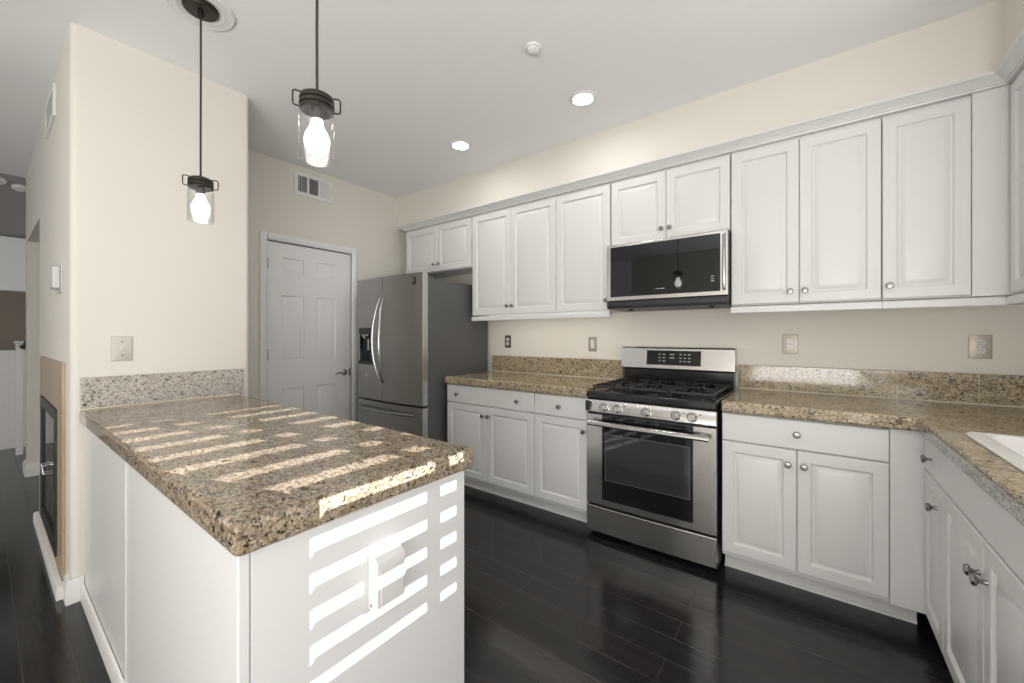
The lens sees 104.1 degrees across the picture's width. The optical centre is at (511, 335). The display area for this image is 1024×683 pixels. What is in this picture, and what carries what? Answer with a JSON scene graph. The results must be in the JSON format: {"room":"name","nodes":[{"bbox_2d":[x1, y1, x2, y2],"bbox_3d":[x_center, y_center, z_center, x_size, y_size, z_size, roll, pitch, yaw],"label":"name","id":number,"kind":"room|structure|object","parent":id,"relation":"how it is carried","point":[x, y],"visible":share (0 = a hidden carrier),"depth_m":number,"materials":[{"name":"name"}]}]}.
{"room":"kitchen","nodes":[
{"label":"kitchen","id":0,"kind":"room"},
{"bbox_2d":[0,350,25,440],"bbox_3d":[-5.743,0.708,4.269,0.100,1.090,5.000,0,0,37],"label":"wall","id":1,"kind":"structure","parent":0,"point":[7,357],"depth_m":4.42,"materials":[{"name":"white paint"}]},
{"bbox_2d":[0,438,25,449],"bbox_3d":[-5.697,1.202,4.234,0.015,0.100,5.000,0,0,37],"label":"baseboard","id":2,"kind":"structure","parent":1,"relation":"attached to","point":[5,444],"depth_m":4.41,"materials":[{"name":"white paint"}]},
{"bbox_2d":[0,173,25,238],"bbox_3d":[-5.223,-1.530,3.879,1.280,0.885,5.000,0,0,37],"label":"ceiling","id":3,"kind":"structure","parent":0,"point":[12,202],"depth_m":4.05,"materials":[{"name":"grey paint"}]},
{"bbox_2d":[0,177,6,184],"bbox_3d":[-4.727,-1.424,3.669,0.103,0.052,0.104,0,0,44],"label":"ceiling fixture","id":4,"kind":"object","parent":3,"relation":"attached to","point":[3,181],"visible":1,"depth_m":3.68,"materials":[{"name":"white paint"}]},
{"bbox_2d":[0,236,25,291],"bbox_3d":[-5.743,-0.792,4.269,0.180,0.590,5.000,0,0,37],"label":"wall","id":5,"kind":"structure","parent":3,"relation":"attached to","point":[12,249],"depth_m":4.41,"materials":[{"name":"white paint"}]},
{"bbox_2d":[11,184,25,191],"bbox_3d":[-4.697,-1.406,3.809,0.103,0.052,0.104,0,0,44],"label":"ceiling fixture","id":6,"kind":"object","parent":3,"relation":"attached to","point":[17,187],"visible":0.84,"depth_m":3.79,"materials":[{"name":"white paint"}]},
{"bbox_2d":[0,291,25,349],"bbox_3d":[-7.375,-0.347,5.493,0.100,3.200,6.000,0,0,37],"label":"wall","id":7,"kind":"structure","parent":0,"point":[12,304],"depth_m":5.71,"materials":[{"name":"beige paint"}]},
{"bbox_2d":[26,23,247,584],"bbox_3d":[-3.010,-0.110,3.137,3.030,2.725,0.900,0,0,37],"label":"wall","id":8,"kind":"structure","parent":0,"point":[107,200],"depth_m":2.11,"materials":[{"name":"white paint"}]},
{"bbox_2d":[23,459,39,476],"bbox_3d":[-4.146,1.198,3.947,0.272,0.110,0.866,0,0,37],"label":"baseboard","id":9,"kind":"structure","parent":8,"relation":"attached to","point":[33,469],"depth_m":3.56,"materials":[{"name":"white paint"}]},
{"bbox_2d":[33,356,64,600],"bbox_3d":[-2.677,0.694,2.298,1.350,1.117,0.042,0,0,37],"label":"fireplace","id":10,"kind":"object","parent":8,"relation":"attached to","point":[49,525],"visible":0.99,"depth_m":2.12,"materials":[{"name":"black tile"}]},
{"bbox_2d":[45,83,55,138],"bbox_3d":[-2.704,-1.305,2.337,0.440,0.175,0.012,0,0,37],"label":"air vent","id":11,"kind":"object","parent":8,"relation":"in","point":[50,110],"visible":1,"depth_m":2.30,"materials":[{"name":"white paint"}]},
{"bbox_2d":[49,262,62,293],"bbox_3d":[-2.375,-0.297,2.076,0.200,0.150,0.034,0,0,37],"label":"thermostat","id":12,"kind":"object","parent":8,"relation":"attached to","point":[55,272],"visible":1,"depth_m":2.03,"materials":[{"name":"white plastic"}]},
{"bbox_2d":[63,573,83,605],"bbox_3d":[-2.090,1.198,1.901,0.106,0.110,0.060,0,0,37],"label":"baseboard","id":13,"kind":"structure","parent":8,"relation":"attached to","point":[71,588],"depth_m":1.87,"materials":[{"name":"white paint"}]},
{"bbox_2d":[111,336,132,360],"bbox_3d":[-1.954,0.065,2.002,0.021,0.125,0.078,0,0,37],"label":"light switch","id":14,"kind":"object","parent":8,"relation":"attached to","point":[121,346],"visible":1,"depth_m":2.00,"materials":[{"name":"white plastic"}]},
{"bbox_2d":[80,369,242,409],"bbox_3d":[-1.839,0.276,2.156,0.020,0.152,0.672,0,0,37],"label":"backsplash","id":15,"kind":"structure","parent":8,"relation":"attached to","point":[105,391],"depth_m":2.10,"materials":[{"name":"stone"}]},
{"bbox_2d":[248,149,406,419],"bbox_3d":[-1.705,-0.110,3.760,0.130,2.725,1.968,0,0,37],"label":"wall","id":16,"kind":"structure","parent":0,"point":[365,220],"depth_m":3.57,"materials":[{"name":"white paint"}]},
{"bbox_2d":[259,231,357,421],"bbox_3d":[-1.777,0.203,3.561,0.091,2.098,0.866,0,0,37],"label":"door","id":17,"kind":"structure","parent":16,"relation":"in","point":[304,292],"depth_m":3.53,"materials":[{"name":"white paint"}]},
{"bbox_2d":[294,170,332,203],"bbox_3d":[-1.762,-1.320,3.558,0.021,0.205,0.340,0,0,37],"label":"air vent","id":18,"kind":"object","parent":16,"relation":"in","point":[306,185],"visible":1,"depth_m":3.56,"materials":[{"name":"white paint"}]},
{"bbox_2d":[0,447,953,682],"bbox_3d":[-2.940,1.302,1.323,14.000,0.100,7.650,0,0,37],"label":"floor","id":19,"kind":"structure","parent":0,"point":[549,597],"depth_m":1.74,"materials":[{"name":"brown wood"}]},
{"bbox_2d":[14,331,25,454],"bbox_3d":[-5.160,0.602,4.211,0.121,1.301,0.116,0,0,37],"label":"newel post","id":20,"kind":"object","parent":19,"relation":"on","point":[20,345],"visible":0.9,"depth_m":4.19,"materials":[{"name":"white paint"}]},
{"bbox_2d":[81,427,463,682],"bbox_3d":[-1.095,0.835,1.578,1.898,0.835,0.642,0,0,37],"label":"base cabinet","id":21,"kind":"object","parent":19,"relation":"on","point":[163,601],"visible":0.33,"depth_m":1.03,"materials":[{"name":"white wood"}]},
{"bbox_2d":[79,369,472,556],"bbox_3d":[-1.078,0.308,1.583,1.925,0.216,0.676,0,0,37],"label":"countertop","id":22,"kind":"structure","parent":21,"relation":"on","point":[254,474],"depth_m":1.19,"materials":[{"name":"brown stone"}]},
{"bbox_2d":[368,538,404,611],"bbox_3d":[-0.314,0.603,1.003,0.043,0.142,0.086,0,0,37],"label":"outlet cover","id":23,"kind":"object","parent":21,"relation":"attached to","point":[386,562],"visible":1,"depth_m":0.98,"materials":[{"name":"white plastic"}]},
{"bbox_2d":[358,272,486,441],"bbox_3d":[-0.870,0.368,3.751,0.923,1.756,0.901,0,0,37],"label":"refrigerator","id":24,"kind":"object","parent":19,"relation":"on","point":[416,330],"visible":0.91,"depth_m":3.39,"materials":[{"name":"grey metal"}]},
{"bbox_2d":[447,384,541,507],"bbox_3d":[-0.025,0.826,3.303,0.872,0.853,0.633,0,0,37],"label":"base cabinet","id":25,"kind":"object","parent":19,"relation":"on","point":[498,425],"visible":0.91,"depth_m":3.03,"materials":[{"name":"white wood"}]},
{"bbox_2d":[445,355,623,397],"bbox_3d":[0.147,0.293,3.195,1.300,0.210,0.647,0,0,37],"label":"countertop","id":26,"kind":"structure","parent":25,"relation":"on","point":[575,377],"depth_m":3.21,"materials":[{"name":"beige stone"}]},
{"bbox_2d":[535,393,587,522],"bbox_3d":[0.491,0.826,2.916,0.413,0.853,0.633,0,0,37],"label":"base cabinet","id":27,"kind":"object","parent":19,"relation":"on","point":[560,420],"visible":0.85,"depth_m":2.69,"materials":[{"name":"white wood"}]},
{"bbox_2d":[585,346,736,568],"bbox_3d":[0.948,0.667,2.536,0.752,1.171,0.733,0,0,37],"label":"gas range","id":28,"kind":"object","parent":19,"relation":"on","point":[654,436],"visible":0.98,"depth_m":2.31,"materials":[{"name":"silver metal"}]},
{"bbox_2d":[587,384,734,410],"bbox_3d":[0.960,0.372,2.555,0.746,0.050,0.638,0,0,37],"label":"cooktop","id":29,"kind":"object","parent":28,"relation":"in","point":[669,401],"depth_m":2.31,"materials":[{"name":"black metal"}]},
{"bbox_2d":[722,411,925,623],"bbox_3d":[1.583,0.826,2.098,0.770,0.853,0.633,0,0,37],"label":"base cabinet","id":30,"kind":"object","parent":19,"relation":"on","point":[831,510],"visible":0.91,"depth_m":1.85,"materials":[{"name":"white wood"}]},
{"bbox_2d":[721,365,1023,525],"bbox_3d":[1.289,0.293,1.213,1.361,0.210,2.449,0,0,37],"label":"countertop","id":31,"kind":"structure","parent":30,"relation":"on","point":[942,407],"depth_m":1.94,"materials":[{"name":"beige stone"}]},
{"bbox_2d":[965,432,1023,472],"bbox_3d":[1.508,0.435,0.892,0.509,0.217,0.830,0,0,37],"label":"sink","id":32,"kind":"object","parent":31,"relation":"in","point":[1010,448],"visible":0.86,"depth_m":1.25,"materials":[{"name":"white ceramic"}]},
{"bbox_2d":[920,437,944,653],"bbox_3d":[1.835,0.826,1.363,0.623,0.853,0.300,0,0,37],"label":"base cabinet","id":33,"kind":"object","parent":19,"relation":"on","point":[932,458],"visible":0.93,"depth_m":1.52,"materials":[{"name":"white wood"}]},
{"bbox_2d":[943,454,1023,682],"bbox_3d":[1.492,0.826,0.905,0.623,0.853,0.840,0,0,37],"label":"base cabinet","id":34,"kind":"object","parent":19,"relation":"on","point":[983,543],"visible":0.96,"depth_m":1.09,"materials":[{"name":"white wood"}]},
{"bbox_2d":[0,0,992,197],"bbox_3d":[-1.658,-1.532,1.674,7.070,0.120,5.550,0,0,37],"label":"ceiling","id":35,"kind":"structure","parent":0,"point":[411,79],"depth_m":2.14,"materials":[{"name":"white paint"}]},
{"bbox_2d":[165,0,235,223],"bbox_3d":[-1.396,-0.991,1.790,0.260,0.962,0.260,0,0,37],"label":"pendant lamp","id":36,"kind":"object","parent":35,"relation":"hanging from","point":[216,15],"visible":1,"depth_m":1.79,"materials":[{"name":"black metal"}]},
{"bbox_2d":[196,185,204,194],"bbox_3d":[-1.396,-0.652,1.790,0.034,0.046,0.034,0,0,37],"label":"socket","id":37,"kind":"object","parent":36,"relation":"attached to","point":[200,190],"depth_m":1.78,"materials":[{"name":"grey metal"}]},
{"bbox_2d":[292,0,340,165],"bbox_3d":[-0.573,-0.991,1.172,0.260,0.962,0.260,0,0,37],"label":"pendant lamp","id":38,"kind":"object","parent":35,"relation":"hanging from","point":[314,103],"visible":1,"depth_m":1.16,"materials":[{"name":"black metal"}]},
{"bbox_2d":[298,105,334,165],"bbox_3d":[-0.573,-0.584,1.172,0.098,0.148,0.098,0,0,37],"label":"glass jar","id":39,"kind":"object","parent":38,"relation":"on","point":[316,140],"depth_m":1.16,"materials":[{"name":"clear glass"}]},
{"bbox_2d":[311,105,322,120],"bbox_3d":[-0.573,-0.652,1.172,0.034,0.046,0.034,0,0,37],"label":"socket","id":40,"kind":"object","parent":38,"relation":"attached to","point":[316,110],"depth_m":1.16,"materials":[{"name":"grey metal"}]},
{"bbox_2d":[450,140,470,150],"bbox_3d":[-0.398,-1.467,3.082,0.164,0.010,0.164,0,0,37],"label":"recessed light","id":41,"kind":"object","parent":35,"relation":"in","point":[460,145],"visible":1,"depth_m":3.08,"materials":[{"name":"white paint"}]},
{"bbox_2d":[525,41,540,55],"bbox_3d":[0.107,-1.455,2.036,0.080,0.034,0.080,0,0,37],"label":"smoke detector","id":42,"kind":"object","parent":35,"relation":"attached to","point":[532,48],"visible":1,"depth_m":2.02,"materials":[{"name":"white paint"}]},
{"bbox_2d":[570,90,595,106],"bbox_3d":[0.440,-1.467,2.474,0.164,0.010,0.164,0,0,37],"label":"recessed light","id":43,"kind":"object","parent":35,"relation":"in","point":[582,98],"visible":1,"depth_m":2.47,"materials":[{"name":"white paint"}]},
{"bbox_2d":[398,0,1023,231],"bbox_3d":[-0.177,-1.302,1.907,4.540,0.340,3.100,0,0,37],"label":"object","id":44,"kind":"structure","parent":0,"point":[973,42],"depth_m":2.27,"materials":[{"name":"white paint"}]},
{"bbox_2d":[433,274,1023,390],"bbox_3d":[0.789,-0.110,3.195,4.780,2.725,0.120,0,0,37],"label":"wall","id":45,"kind":"structure","parent":0,"point":[912,339],"depth_m":2.39,"materials":[{"name":"white paint"}]},
{"bbox_2d":[406,216,472,278],"bbox_3d":[-0.654,-0.851,3.986,0.915,0.462,0.340,0,0,37],"label":"upper cabinet","id":46,"kind":"object","parent":45,"relation":"attached to","point":[445,249],"visible":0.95,"depth_m":3.85,"materials":[{"name":"white wood"}]},
{"bbox_2d":[398,28,1023,232],"bbox_3d":[0.344,-1.109,2.737,4.147,0.054,0.675,0,0,37],"label":"crown molding","id":47,"kind":"structure","parent":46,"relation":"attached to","point":[1011,65],"depth_m":2.17,"materials":[{"name":"white wood"}]},
{"bbox_2d":[505,335,510,347],"bbox_3d":[-0.040,0.056,3.736,0.072,0.117,0.008,0,0,37],"label":"wall outlet","id":48,"kind":"object","parent":45,"relation":"attached to","point":[507,337],"visible":1,"depth_m":3.73,"materials":[{"name":"brown plastic"}]},
{"bbox_2d":[472,196,556,320],"bbox_3d":[0.071,-0.606,3.442,0.868,0.952,0.340,0,0,37],"label":"upper cabinet","id":49,"kind":"object","parent":45,"relation":"attached to","point":[514,248],"visible":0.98,"depth_m":3.31,"materials":[{"name":"white wood"}]},
{"bbox_2d":[496,311,611,315],"bbox_3d":[0.260,-0.158,3.205,1.120,0.034,0.068,0,0,37],"label":"light","id":50,"kind":"object","parent":49,"relation":"attached to","point":[598,311],"visible":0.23,"depth_m":3.11,"materials":[{"name":"white plastic"}]},
{"bbox_2d":[492,355,623,378],"bbox_3d":[0.335,0.263,3.446,1.300,0.150,0.021,0,0,37],"label":"backsplash","id":51,"kind":"structure","parent":45,"relation":"attached to","point":[599,368],"depth_m":3.37,"materials":[{"name":"beige stone"}]},
{"bbox_2d":[555,183,625,318],"bbox_3d":[0.596,-0.606,3.049,0.440,0.952,0.340,0,0,37],"label":"upper cabinet","id":52,"kind":"object","parent":45,"relation":"attached to","point":[583,217],"visible":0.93,"depth_m":2.93,"materials":[{"name":"white wood"}]},
{"bbox_2d":[588,337,596,350],"bbox_3d":[0.649,0.069,3.219,0.072,0.117,0.007,0,0,37],"label":"light switch","id":53,"kind":"object","parent":45,"relation":"attached to","point":[592,341],"visible":1,"depth_m":3.21,"materials":[{"name":"white plastic"}]},
{"bbox_2d":[611,154,730,245],"bbox_3d":[1.074,-0.851,2.690,0.741,0.462,0.340,0,0,37],"label":"upper cabinet","id":54,"kind":"object","parent":45,"relation":"attached to","point":[693,198],"visible":0.93,"depth_m":2.55,"materials":[{"name":"white wood"}]},
{"bbox_2d":[607,229,732,311],"bbox_3d":[1.055,-0.392,2.664,0.742,0.452,0.405,0,0,37],"label":"microwave","id":55,"kind":"object","parent":54,"relation":"attached to","point":[692,271],"visible":0.92,"depth_m":2.49,"materials":[{"name":"black glass"}]},
{"bbox_2d":[607,296,732,311],"bbox_3d":[1.056,-0.205,2.667,0.737,0.052,0.364,0,0,37],"label":"vent","id":56,"kind":"object","parent":55,"relation":"attached to","point":[647,303],"depth_m":2.55,"materials":[{"name":"black plastic"}]},
{"bbox_2d":[783,335,797,353],"bbox_3d":[1.697,0.052,2.433,0.078,0.117,0.008,0,0,37],"label":"wall outlet","id":57,"kind":"object","parent":45,"relation":"attached to","point":[790,342],"visible":1,"depth_m":2.43,"materials":[{"name":"beige plastic"}]},
{"bbox_2d":[787,339,793,349],"bbox_3d":[1.696,0.052,2.431,0.033,0.066,0.003,0,0,37],"label":"receptacle","id":58,"kind":"object","parent":57,"relation":"attached to","point":[790,342],"depth_m":2.43,"materials":[{"name":"beige plastic"}]},
{"bbox_2d":[731,118,881,313],"bbox_3d":[1.637,-0.606,2.268,0.656,0.952,0.340,0,0,37],"label":"upper cabinet","id":59,"kind":"object","parent":45,"relation":"attached to","point":[806,210],"visible":1,"depth_m":2.13,"materials":[{"name":"white wood"}]},
{"bbox_2d":[739,365,1023,405],"bbox_3d":[2.008,0.263,2.191,1.338,0.150,0.021,0,0,37],"label":"backsplash","id":60,"kind":"structure","parent":45,"relation":"attached to","point":[997,389],"depth_m":2.15,"materials":[{"name":"beige stone"}]},
{"bbox_2d":[880,84,1015,308],"bbox_3d":[2.070,-0.606,1.943,0.424,0.952,0.340,0,0,37],"label":"upper cabinet","id":61,"kind":"object","parent":45,"relation":"attached to","point":[946,166],"visible":0.88,"depth_m":1.83,"materials":[{"name":"white wood"}]},
{"bbox_2d":[969,335,991,358],"bbox_3d":[2.313,0.055,1.970,0.078,0.117,0.008,0,0,37],"label":"wall outlet","id":62,"kind":"object","parent":45,"relation":"attached to","point":[980,346],"visible":1,"depth_m":1.97,"materials":[{"name":"beige plastic"}]},
{"bbox_2d":[976,339,985,345],"bbox_3d":[2.312,0.035,1.969,0.033,0.033,0.003,0,0,37],"label":"receptacle","id":63,"kind":"object","parent":62,"relation":"attached to","point":[979,342],"depth_m":1.97,"materials":[{"name":"white plastic"}]},
{"bbox_2d":[976,347,985,353],"bbox_3d":[2.312,0.074,1.969,0.033,0.033,0.003,0,0,37],"label":"receptacle","id":64,"kind":"object","parent":62,"relation":"attached to","point":[979,350],"depth_m":1.97,"materials":[{"name":"white plastic"}]},
{"bbox_3d":[1.695,-0.110,0.503,0.140,2.725,3.100,0,0,37],"label":"wall","id":65,"kind":"structure","parent":0,"visible":0},
{"bbox_2d":[1007,70,1023,304],"bbox_3d":[2.064,-0.606,1.395,0.340,0.952,0.560,0,0,37],"label":"upper cabinet","id":66,"kind":"object","parent":65,"relation":"attached to","point":[1017,87],"visible":1,"depth_m":1.65,"materials":[{"name":"white wood"}]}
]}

